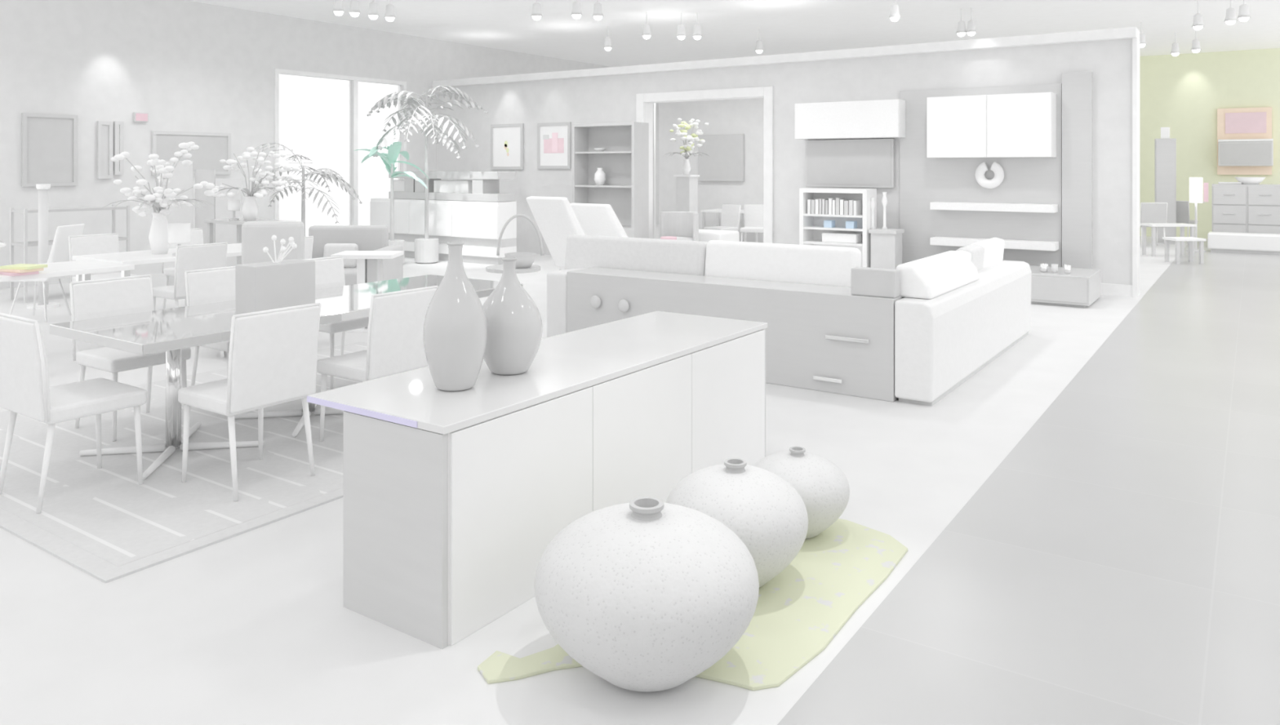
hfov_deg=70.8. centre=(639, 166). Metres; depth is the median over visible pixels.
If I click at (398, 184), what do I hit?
storage box
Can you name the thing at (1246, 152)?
painting
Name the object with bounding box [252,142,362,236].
potted palm
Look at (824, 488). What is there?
urn
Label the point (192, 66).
wall
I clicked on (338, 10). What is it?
ceiling spotlight
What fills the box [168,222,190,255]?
table lamp
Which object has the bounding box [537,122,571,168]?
framed picture
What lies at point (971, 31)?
ceiling spotlight
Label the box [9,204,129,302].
open shelving
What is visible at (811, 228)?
bookcase
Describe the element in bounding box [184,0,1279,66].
ceiling
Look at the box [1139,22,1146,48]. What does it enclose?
ceiling spotlight
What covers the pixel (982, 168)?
ring ornament
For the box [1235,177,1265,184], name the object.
bowl
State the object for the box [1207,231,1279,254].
bench
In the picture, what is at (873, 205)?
candlestick
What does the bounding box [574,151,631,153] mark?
shelf
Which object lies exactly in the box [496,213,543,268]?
basket
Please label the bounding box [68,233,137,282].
dining chair
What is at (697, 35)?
ceiling spotlight
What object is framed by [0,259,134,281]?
dining table
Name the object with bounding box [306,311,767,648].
sideboard
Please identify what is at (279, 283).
planter box
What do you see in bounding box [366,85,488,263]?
potted palm
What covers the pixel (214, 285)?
dining chair
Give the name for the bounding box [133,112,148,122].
exit sign
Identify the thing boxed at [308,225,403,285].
sofa
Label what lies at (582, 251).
cushion
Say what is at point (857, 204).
book
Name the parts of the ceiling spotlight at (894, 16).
bulb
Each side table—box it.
[204,217,296,264]
[485,264,540,273]
[1140,222,1196,256]
[1162,236,1206,263]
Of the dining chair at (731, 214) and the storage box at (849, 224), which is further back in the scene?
the dining chair at (731, 214)
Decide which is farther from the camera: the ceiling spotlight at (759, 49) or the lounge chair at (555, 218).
the ceiling spotlight at (759, 49)
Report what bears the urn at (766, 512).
on the rug at (799, 611)
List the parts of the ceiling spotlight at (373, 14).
bulb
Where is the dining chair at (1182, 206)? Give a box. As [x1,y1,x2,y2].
[1176,200,1195,243]
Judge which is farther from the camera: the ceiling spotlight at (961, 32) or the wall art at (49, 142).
the ceiling spotlight at (961, 32)
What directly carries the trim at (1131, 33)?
attached to the wall at (602, 99)
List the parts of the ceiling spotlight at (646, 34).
bulb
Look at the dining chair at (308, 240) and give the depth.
9.33 m
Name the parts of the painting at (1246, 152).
trim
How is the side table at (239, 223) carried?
on the floor
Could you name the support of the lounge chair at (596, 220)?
on the floor
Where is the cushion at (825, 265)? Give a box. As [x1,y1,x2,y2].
[704,240,861,287]
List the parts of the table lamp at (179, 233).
lamp shade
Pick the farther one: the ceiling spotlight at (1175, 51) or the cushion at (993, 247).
the ceiling spotlight at (1175, 51)
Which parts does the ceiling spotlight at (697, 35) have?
bulb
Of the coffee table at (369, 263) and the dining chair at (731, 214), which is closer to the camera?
the coffee table at (369, 263)
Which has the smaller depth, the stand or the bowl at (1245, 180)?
the stand
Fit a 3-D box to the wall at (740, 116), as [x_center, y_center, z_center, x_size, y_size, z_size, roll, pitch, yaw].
[2.814,0.020,18.265,5.707,3.200,0.150,0,0,34]
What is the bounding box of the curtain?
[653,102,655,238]
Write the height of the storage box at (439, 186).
0.212 m
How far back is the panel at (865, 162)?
13.23 m
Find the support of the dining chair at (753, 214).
on the floor
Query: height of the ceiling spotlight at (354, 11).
0.455 m
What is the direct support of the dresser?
on the floor
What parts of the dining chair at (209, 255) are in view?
leg, seat, leg, backrest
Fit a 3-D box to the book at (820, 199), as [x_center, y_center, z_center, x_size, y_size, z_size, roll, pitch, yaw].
[2.649,0.572,13.034,0.036,0.220,0.200,0,0,34]
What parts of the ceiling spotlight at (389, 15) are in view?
bulb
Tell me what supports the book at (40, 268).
on the book at (8, 273)
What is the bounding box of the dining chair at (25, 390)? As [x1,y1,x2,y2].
[0,312,146,513]
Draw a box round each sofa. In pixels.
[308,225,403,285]
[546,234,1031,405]
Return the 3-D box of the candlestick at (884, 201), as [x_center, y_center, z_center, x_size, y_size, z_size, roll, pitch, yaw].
[3.406,0.611,12.529,0.100,0.517,0.100,0,0,34]
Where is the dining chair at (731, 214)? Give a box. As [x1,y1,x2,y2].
[703,204,741,231]
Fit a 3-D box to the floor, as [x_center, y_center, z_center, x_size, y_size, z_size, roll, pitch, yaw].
[1.398,1.670,12.786,15.700,0.100,25.700,0,0,34]
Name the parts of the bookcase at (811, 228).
shelf, shelf, shelf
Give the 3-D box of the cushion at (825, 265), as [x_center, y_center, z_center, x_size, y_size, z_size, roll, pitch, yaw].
[1.123,0.887,7.262,1.321,0.530,0.180,0,-7,34]
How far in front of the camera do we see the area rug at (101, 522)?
4.55 m
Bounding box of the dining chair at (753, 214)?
[739,204,763,241]
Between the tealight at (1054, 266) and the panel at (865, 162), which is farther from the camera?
the panel at (865, 162)
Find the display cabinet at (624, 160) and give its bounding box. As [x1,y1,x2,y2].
[572,121,648,238]
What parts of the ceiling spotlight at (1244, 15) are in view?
bulb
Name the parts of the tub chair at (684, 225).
seat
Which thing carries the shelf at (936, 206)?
attached to the wall unit at (1042, 208)
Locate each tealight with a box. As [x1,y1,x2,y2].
[1039,263,1048,272]
[1051,263,1057,272]
[1063,264,1071,273]
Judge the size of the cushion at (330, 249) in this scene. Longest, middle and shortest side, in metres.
0.400 x 0.290 x 0.120 m
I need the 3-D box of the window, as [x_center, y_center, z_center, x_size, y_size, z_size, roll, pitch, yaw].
[-5.432,-0.145,16.446,0.170,3.030,2.850,0,0,34]
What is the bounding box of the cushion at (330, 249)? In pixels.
[323,243,358,267]
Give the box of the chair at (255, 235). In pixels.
[220,221,304,358]
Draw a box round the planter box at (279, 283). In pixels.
[235,235,315,314]
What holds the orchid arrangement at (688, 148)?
on the pedestal
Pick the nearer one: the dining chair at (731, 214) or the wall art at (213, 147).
the wall art at (213, 147)
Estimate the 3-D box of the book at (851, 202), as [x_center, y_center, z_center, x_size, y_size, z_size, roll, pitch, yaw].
[3.028,0.576,12.775,0.056,0.212,0.200,0,0,34]
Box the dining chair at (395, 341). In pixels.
[316,285,438,441]
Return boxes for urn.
[534,496,759,691]
[666,457,808,587]
[753,446,849,538]
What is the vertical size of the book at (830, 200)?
0.233 m
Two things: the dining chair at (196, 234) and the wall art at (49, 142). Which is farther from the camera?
the wall art at (49, 142)
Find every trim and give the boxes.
[432,26,1139,88]
[1132,37,1139,297]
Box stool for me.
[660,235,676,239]
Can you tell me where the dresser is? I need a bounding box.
[1212,183,1279,234]
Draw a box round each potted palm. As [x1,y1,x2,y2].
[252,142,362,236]
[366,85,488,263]
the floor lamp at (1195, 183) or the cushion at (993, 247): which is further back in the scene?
the floor lamp at (1195, 183)
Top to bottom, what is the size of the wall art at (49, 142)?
0.990 m
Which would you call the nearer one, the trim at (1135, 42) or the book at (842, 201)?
the trim at (1135, 42)
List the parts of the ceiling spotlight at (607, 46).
bulb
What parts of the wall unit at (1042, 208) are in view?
panel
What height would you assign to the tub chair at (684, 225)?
0.850 m
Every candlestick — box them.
[870,197,875,229]
[880,191,888,229]
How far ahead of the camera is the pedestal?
16.84 m
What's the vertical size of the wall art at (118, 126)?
0.778 m
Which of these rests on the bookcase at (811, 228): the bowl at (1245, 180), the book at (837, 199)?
the book at (837, 199)
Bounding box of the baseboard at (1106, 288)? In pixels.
[1101,283,1132,296]
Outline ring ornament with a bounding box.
[974,161,1004,188]
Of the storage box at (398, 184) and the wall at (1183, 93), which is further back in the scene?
the wall at (1183, 93)
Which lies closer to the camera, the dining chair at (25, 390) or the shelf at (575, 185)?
the dining chair at (25, 390)
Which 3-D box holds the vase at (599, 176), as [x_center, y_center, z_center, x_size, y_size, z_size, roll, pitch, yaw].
[-0.694,0.170,15.604,0.200,0.300,0.200,0,0,34]
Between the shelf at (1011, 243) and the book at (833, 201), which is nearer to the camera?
the shelf at (1011, 243)
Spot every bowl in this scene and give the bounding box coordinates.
[504,252,535,268]
[594,148,605,151]
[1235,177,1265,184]
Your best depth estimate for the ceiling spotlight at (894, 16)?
13.15 m
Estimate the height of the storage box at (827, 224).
0.100 m
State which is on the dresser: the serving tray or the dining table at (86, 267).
the serving tray
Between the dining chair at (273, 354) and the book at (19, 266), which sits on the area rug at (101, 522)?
the dining chair at (273, 354)
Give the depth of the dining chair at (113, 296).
5.59 m
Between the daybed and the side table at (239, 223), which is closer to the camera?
the side table at (239, 223)
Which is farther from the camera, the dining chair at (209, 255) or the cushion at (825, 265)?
the dining chair at (209, 255)
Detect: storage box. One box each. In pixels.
[393,179,404,191]
[433,180,472,193]
[823,220,835,227]
[845,221,857,228]
[1160,127,1169,138]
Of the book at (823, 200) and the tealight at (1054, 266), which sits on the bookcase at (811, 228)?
the book at (823, 200)
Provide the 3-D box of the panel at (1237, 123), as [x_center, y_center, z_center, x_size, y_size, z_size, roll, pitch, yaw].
[13.341,-0.560,19.870,1.004,1.475,0.095,0,0,34]
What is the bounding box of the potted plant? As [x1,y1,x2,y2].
[353,142,430,263]
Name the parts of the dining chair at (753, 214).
seat, backrest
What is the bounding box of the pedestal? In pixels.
[673,174,699,212]
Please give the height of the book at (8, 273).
0.022 m
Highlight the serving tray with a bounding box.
[1217,182,1241,184]
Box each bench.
[1029,265,1101,307]
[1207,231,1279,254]
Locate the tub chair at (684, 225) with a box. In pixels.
[659,211,698,240]
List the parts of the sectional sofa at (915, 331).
panel, knob, knob, handle, handle, armrest, arm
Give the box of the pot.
[414,238,438,262]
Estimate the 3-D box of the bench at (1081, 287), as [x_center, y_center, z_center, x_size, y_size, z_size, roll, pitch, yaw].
[4.602,1.440,11.185,1.900,0.360,0.954,0,0,34]
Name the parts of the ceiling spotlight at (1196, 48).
bulb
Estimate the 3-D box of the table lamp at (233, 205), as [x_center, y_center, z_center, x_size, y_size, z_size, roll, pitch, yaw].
[-5.098,0.540,11.300,0.140,0.260,0.140,0,0,34]
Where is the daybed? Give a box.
[698,229,739,242]
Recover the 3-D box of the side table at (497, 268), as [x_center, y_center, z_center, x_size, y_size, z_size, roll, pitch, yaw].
[-1.399,1.362,9.941,0.600,0.515,0.600,0,0,34]
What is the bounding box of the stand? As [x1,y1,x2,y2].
[868,227,904,269]
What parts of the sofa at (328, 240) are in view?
backrest, seat, armrest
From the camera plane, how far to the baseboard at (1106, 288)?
11.32 m
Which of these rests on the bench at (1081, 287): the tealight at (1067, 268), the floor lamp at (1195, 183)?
the tealight at (1067, 268)
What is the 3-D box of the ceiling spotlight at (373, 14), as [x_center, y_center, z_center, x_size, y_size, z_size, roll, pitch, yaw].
[-3.858,-2.353,13.022,0.170,0.455,0.170,0,0,34]
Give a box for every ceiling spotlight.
[332,0,344,16]
[348,0,360,17]
[367,0,379,19]
[384,0,395,22]
[530,0,542,20]
[570,0,582,19]
[592,0,604,20]
[603,26,612,51]
[641,12,651,39]
[676,13,686,39]
[692,13,702,39]
[755,29,764,53]
[888,0,900,22]
[955,8,966,36]
[965,8,976,35]
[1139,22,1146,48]
[1170,32,1180,56]
[1191,0,1204,30]
[1191,30,1200,53]
[1223,0,1237,25]
[1237,0,1250,22]
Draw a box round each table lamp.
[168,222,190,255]
[227,199,239,220]
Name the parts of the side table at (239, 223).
leg, leg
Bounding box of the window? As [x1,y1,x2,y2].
[274,68,406,225]
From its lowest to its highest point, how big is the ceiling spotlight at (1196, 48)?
0.455 m
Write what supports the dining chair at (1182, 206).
on the floor
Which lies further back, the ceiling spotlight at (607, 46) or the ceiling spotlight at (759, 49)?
the ceiling spotlight at (759, 49)
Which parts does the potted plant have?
stem, pot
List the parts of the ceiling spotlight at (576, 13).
bulb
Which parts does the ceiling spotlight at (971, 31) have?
stem, bulb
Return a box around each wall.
[0,0,658,288]
[436,39,1132,284]
[658,97,763,242]
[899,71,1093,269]
[1139,48,1279,238]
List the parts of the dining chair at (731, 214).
seat, backrest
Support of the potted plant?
on the floor
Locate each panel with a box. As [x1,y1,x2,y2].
[697,133,744,181]
[1217,106,1271,174]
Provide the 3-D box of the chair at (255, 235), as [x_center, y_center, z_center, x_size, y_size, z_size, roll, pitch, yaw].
[-3.303,1.060,7.969,0.770,1.120,0.700,0,0,-11]
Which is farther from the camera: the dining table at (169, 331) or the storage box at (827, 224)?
the storage box at (827, 224)
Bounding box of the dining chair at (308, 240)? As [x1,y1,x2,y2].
[304,235,313,258]
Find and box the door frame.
[635,86,773,243]
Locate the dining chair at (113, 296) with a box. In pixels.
[69,274,191,440]
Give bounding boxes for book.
[0,263,47,269]
[0,267,44,272]
[0,271,39,275]
[807,199,814,213]
[811,199,815,213]
[815,199,818,213]
[818,198,826,213]
[822,198,828,213]
[825,200,828,214]
[828,197,835,214]
[832,200,835,214]
[835,197,844,214]
[840,199,848,214]
[844,200,848,214]
[848,200,857,215]
[853,200,861,215]
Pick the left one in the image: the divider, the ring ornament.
the divider
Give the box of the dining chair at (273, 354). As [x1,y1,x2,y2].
[177,302,320,501]
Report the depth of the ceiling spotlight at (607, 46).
16.48 m
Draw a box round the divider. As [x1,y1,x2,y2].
[166,160,241,285]
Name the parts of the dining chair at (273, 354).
leg, leg, seat, leg, backrest, leg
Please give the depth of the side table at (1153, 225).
16.27 m
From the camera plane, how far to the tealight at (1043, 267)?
10.73 m
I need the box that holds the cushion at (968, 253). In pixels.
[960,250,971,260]
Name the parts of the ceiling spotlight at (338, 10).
bulb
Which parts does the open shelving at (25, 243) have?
post, post, shelf, shelf, post, post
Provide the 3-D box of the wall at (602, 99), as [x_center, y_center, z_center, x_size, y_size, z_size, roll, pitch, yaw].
[1.077,0.010,14.844,12.450,3.220,0.220,0,0,34]
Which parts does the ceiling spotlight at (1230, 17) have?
bulb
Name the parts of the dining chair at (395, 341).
leg, seat, backrest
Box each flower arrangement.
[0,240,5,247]
[100,141,218,254]
[213,146,300,220]
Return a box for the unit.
[369,171,516,264]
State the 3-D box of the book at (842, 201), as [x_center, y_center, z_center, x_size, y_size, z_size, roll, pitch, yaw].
[2.915,0.574,12.852,0.049,0.216,0.200,0,0,34]
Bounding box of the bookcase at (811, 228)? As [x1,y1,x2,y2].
[799,187,876,267]
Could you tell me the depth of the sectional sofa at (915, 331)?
6.89 m
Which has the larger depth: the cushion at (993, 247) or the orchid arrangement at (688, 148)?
the orchid arrangement at (688, 148)
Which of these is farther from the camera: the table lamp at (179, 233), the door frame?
the door frame
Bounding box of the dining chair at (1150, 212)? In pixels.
[1139,202,1167,246]
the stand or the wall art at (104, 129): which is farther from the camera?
the wall art at (104, 129)
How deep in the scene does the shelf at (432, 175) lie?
15.21 m
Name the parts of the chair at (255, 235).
leg, backrest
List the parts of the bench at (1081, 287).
drawer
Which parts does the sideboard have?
panel, door, door, door, panel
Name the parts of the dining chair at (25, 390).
leg, backrest, leg, seat, leg, leg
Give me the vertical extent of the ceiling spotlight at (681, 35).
0.455 m
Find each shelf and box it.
[388,171,515,179]
[388,191,515,201]
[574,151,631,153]
[574,184,631,187]
[929,201,1057,213]
[929,236,1059,250]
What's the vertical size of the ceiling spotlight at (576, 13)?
0.455 m
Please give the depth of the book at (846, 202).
12.73 m
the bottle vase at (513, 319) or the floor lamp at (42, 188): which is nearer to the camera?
the bottle vase at (513, 319)
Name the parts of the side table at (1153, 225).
leg, leg, leg, leg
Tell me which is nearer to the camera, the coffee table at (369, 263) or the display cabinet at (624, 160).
the coffee table at (369, 263)
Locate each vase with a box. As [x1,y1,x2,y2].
[422,241,487,391]
[482,257,542,374]
[594,168,605,185]
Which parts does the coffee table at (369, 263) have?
post, post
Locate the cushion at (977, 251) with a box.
[956,244,984,270]
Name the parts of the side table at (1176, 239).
leg, leg, leg, leg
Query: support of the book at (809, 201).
on the bookcase at (811, 228)
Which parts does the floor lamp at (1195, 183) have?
lamp shade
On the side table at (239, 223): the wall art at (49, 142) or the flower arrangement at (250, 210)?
the flower arrangement at (250, 210)
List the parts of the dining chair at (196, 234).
leg, seat, backrest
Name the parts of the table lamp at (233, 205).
lamp shade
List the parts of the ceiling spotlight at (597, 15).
bulb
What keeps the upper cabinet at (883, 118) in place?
attached to the wall at (602, 99)
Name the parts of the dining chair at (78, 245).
backrest, seat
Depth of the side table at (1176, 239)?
15.08 m
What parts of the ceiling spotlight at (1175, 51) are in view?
bulb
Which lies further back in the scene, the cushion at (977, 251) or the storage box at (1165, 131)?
the storage box at (1165, 131)
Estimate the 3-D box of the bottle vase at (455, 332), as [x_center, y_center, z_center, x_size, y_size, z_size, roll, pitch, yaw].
[-0.728,0.583,3.548,0.256,0.574,0.256,0,0,34]
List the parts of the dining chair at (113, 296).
leg, backrest, leg, seat, leg, leg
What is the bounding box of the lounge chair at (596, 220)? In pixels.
[570,203,627,237]
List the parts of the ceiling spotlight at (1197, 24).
bulb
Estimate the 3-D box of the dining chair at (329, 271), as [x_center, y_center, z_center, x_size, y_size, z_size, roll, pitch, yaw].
[-2.309,1.159,6.841,0.524,0.901,0.496,0,0,34]
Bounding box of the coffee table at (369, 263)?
[330,250,403,332]
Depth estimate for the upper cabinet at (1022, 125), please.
11.79 m
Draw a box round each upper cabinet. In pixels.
[795,99,905,139]
[926,92,1056,158]
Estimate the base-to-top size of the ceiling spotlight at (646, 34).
0.455 m
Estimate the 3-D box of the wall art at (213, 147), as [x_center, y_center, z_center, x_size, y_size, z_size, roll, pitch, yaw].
[-6.978,-0.208,14.037,0.049,0.666,1.247,0,0,34]
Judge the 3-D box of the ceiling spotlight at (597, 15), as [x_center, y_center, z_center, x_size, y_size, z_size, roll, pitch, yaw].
[-0.610,-2.353,13.080,0.170,0.455,0.170,0,0,34]
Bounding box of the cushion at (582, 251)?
[564,234,707,275]
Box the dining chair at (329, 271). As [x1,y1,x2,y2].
[304,255,368,388]
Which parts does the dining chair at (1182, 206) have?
backrest, seat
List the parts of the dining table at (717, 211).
leg, leg, leg, leg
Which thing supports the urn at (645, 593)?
on the rug at (799, 611)
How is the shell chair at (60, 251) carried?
on the floor
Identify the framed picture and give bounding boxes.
[490,123,524,169]
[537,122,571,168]
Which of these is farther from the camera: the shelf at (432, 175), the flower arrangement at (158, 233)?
the shelf at (432, 175)
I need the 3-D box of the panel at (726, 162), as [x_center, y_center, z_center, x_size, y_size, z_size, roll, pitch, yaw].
[1.697,-0.184,18.888,1.069,0.974,0.060,0,0,34]
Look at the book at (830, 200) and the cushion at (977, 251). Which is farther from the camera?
the book at (830, 200)
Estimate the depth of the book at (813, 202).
13.02 m
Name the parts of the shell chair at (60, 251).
leg, leg, leg, leg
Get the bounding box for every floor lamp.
[26,183,59,309]
[1186,177,1208,252]
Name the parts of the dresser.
drawer, drawer, drawer, drawer, drawer, drawer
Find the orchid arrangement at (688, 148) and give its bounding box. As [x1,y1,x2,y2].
[661,118,710,174]
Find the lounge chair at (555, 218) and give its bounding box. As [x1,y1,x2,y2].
[525,195,584,271]
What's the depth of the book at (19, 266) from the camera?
7.00 m
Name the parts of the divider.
panel, panel, panel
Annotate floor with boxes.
[0,225,1279,724]
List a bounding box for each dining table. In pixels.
[0,259,134,281]
[49,274,522,479]
[72,243,241,281]
[700,208,759,242]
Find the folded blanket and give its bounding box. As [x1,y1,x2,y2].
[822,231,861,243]
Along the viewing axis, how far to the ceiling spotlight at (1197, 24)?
13.97 m
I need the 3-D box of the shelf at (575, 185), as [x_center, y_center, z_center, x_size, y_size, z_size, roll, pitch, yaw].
[-0.525,0.335,15.501,1.215,0.030,0.380,0,0,34]
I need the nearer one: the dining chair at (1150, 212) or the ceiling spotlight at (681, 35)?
the ceiling spotlight at (681, 35)
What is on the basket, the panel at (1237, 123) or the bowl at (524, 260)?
the bowl at (524, 260)
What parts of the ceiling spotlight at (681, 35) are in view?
bulb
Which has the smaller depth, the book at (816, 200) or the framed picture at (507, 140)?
the book at (816, 200)
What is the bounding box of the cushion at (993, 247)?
[971,237,1004,267]
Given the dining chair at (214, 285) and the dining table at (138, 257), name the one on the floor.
the dining table at (138, 257)
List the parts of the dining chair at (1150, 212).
backrest, leg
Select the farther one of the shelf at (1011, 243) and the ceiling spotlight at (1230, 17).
the ceiling spotlight at (1230, 17)
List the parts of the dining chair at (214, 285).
leg, backrest, seat, leg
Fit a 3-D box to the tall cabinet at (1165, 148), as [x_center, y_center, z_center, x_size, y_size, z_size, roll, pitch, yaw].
[11.087,0.514,18.993,0.380,2.211,0.415,0,0,29]
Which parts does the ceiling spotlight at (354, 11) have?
bulb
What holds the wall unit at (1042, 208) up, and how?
on the floor
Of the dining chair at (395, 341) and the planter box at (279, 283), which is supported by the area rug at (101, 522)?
the dining chair at (395, 341)
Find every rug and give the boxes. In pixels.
[0,341,367,582]
[477,518,907,690]
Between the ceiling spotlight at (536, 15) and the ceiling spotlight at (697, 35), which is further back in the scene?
the ceiling spotlight at (697, 35)
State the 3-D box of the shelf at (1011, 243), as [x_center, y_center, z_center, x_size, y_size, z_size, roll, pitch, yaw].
[4.703,1.021,11.995,1.580,0.100,0.279,0,0,34]
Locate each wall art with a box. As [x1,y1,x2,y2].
[21,112,77,186]
[96,120,112,178]
[113,121,124,174]
[151,130,231,174]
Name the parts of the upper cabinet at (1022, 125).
door, door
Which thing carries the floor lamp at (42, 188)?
on the floor
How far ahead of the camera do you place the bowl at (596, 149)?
15.54 m
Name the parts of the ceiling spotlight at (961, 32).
bulb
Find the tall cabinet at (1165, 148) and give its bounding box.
[1155,138,1176,244]
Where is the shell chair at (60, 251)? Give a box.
[8,223,84,321]
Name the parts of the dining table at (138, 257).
leg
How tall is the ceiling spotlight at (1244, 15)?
0.455 m
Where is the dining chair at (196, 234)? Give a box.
[161,228,203,309]
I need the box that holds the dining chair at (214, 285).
[184,266,235,386]
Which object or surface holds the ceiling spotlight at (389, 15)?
attached to the ceiling
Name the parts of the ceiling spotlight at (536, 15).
bulb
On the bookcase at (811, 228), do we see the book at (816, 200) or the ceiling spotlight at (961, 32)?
the book at (816, 200)
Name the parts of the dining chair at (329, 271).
backrest, leg, leg, seat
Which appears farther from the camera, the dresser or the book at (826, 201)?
the dresser
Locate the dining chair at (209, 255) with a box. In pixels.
[152,242,227,311]
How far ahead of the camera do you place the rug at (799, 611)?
3.25 m

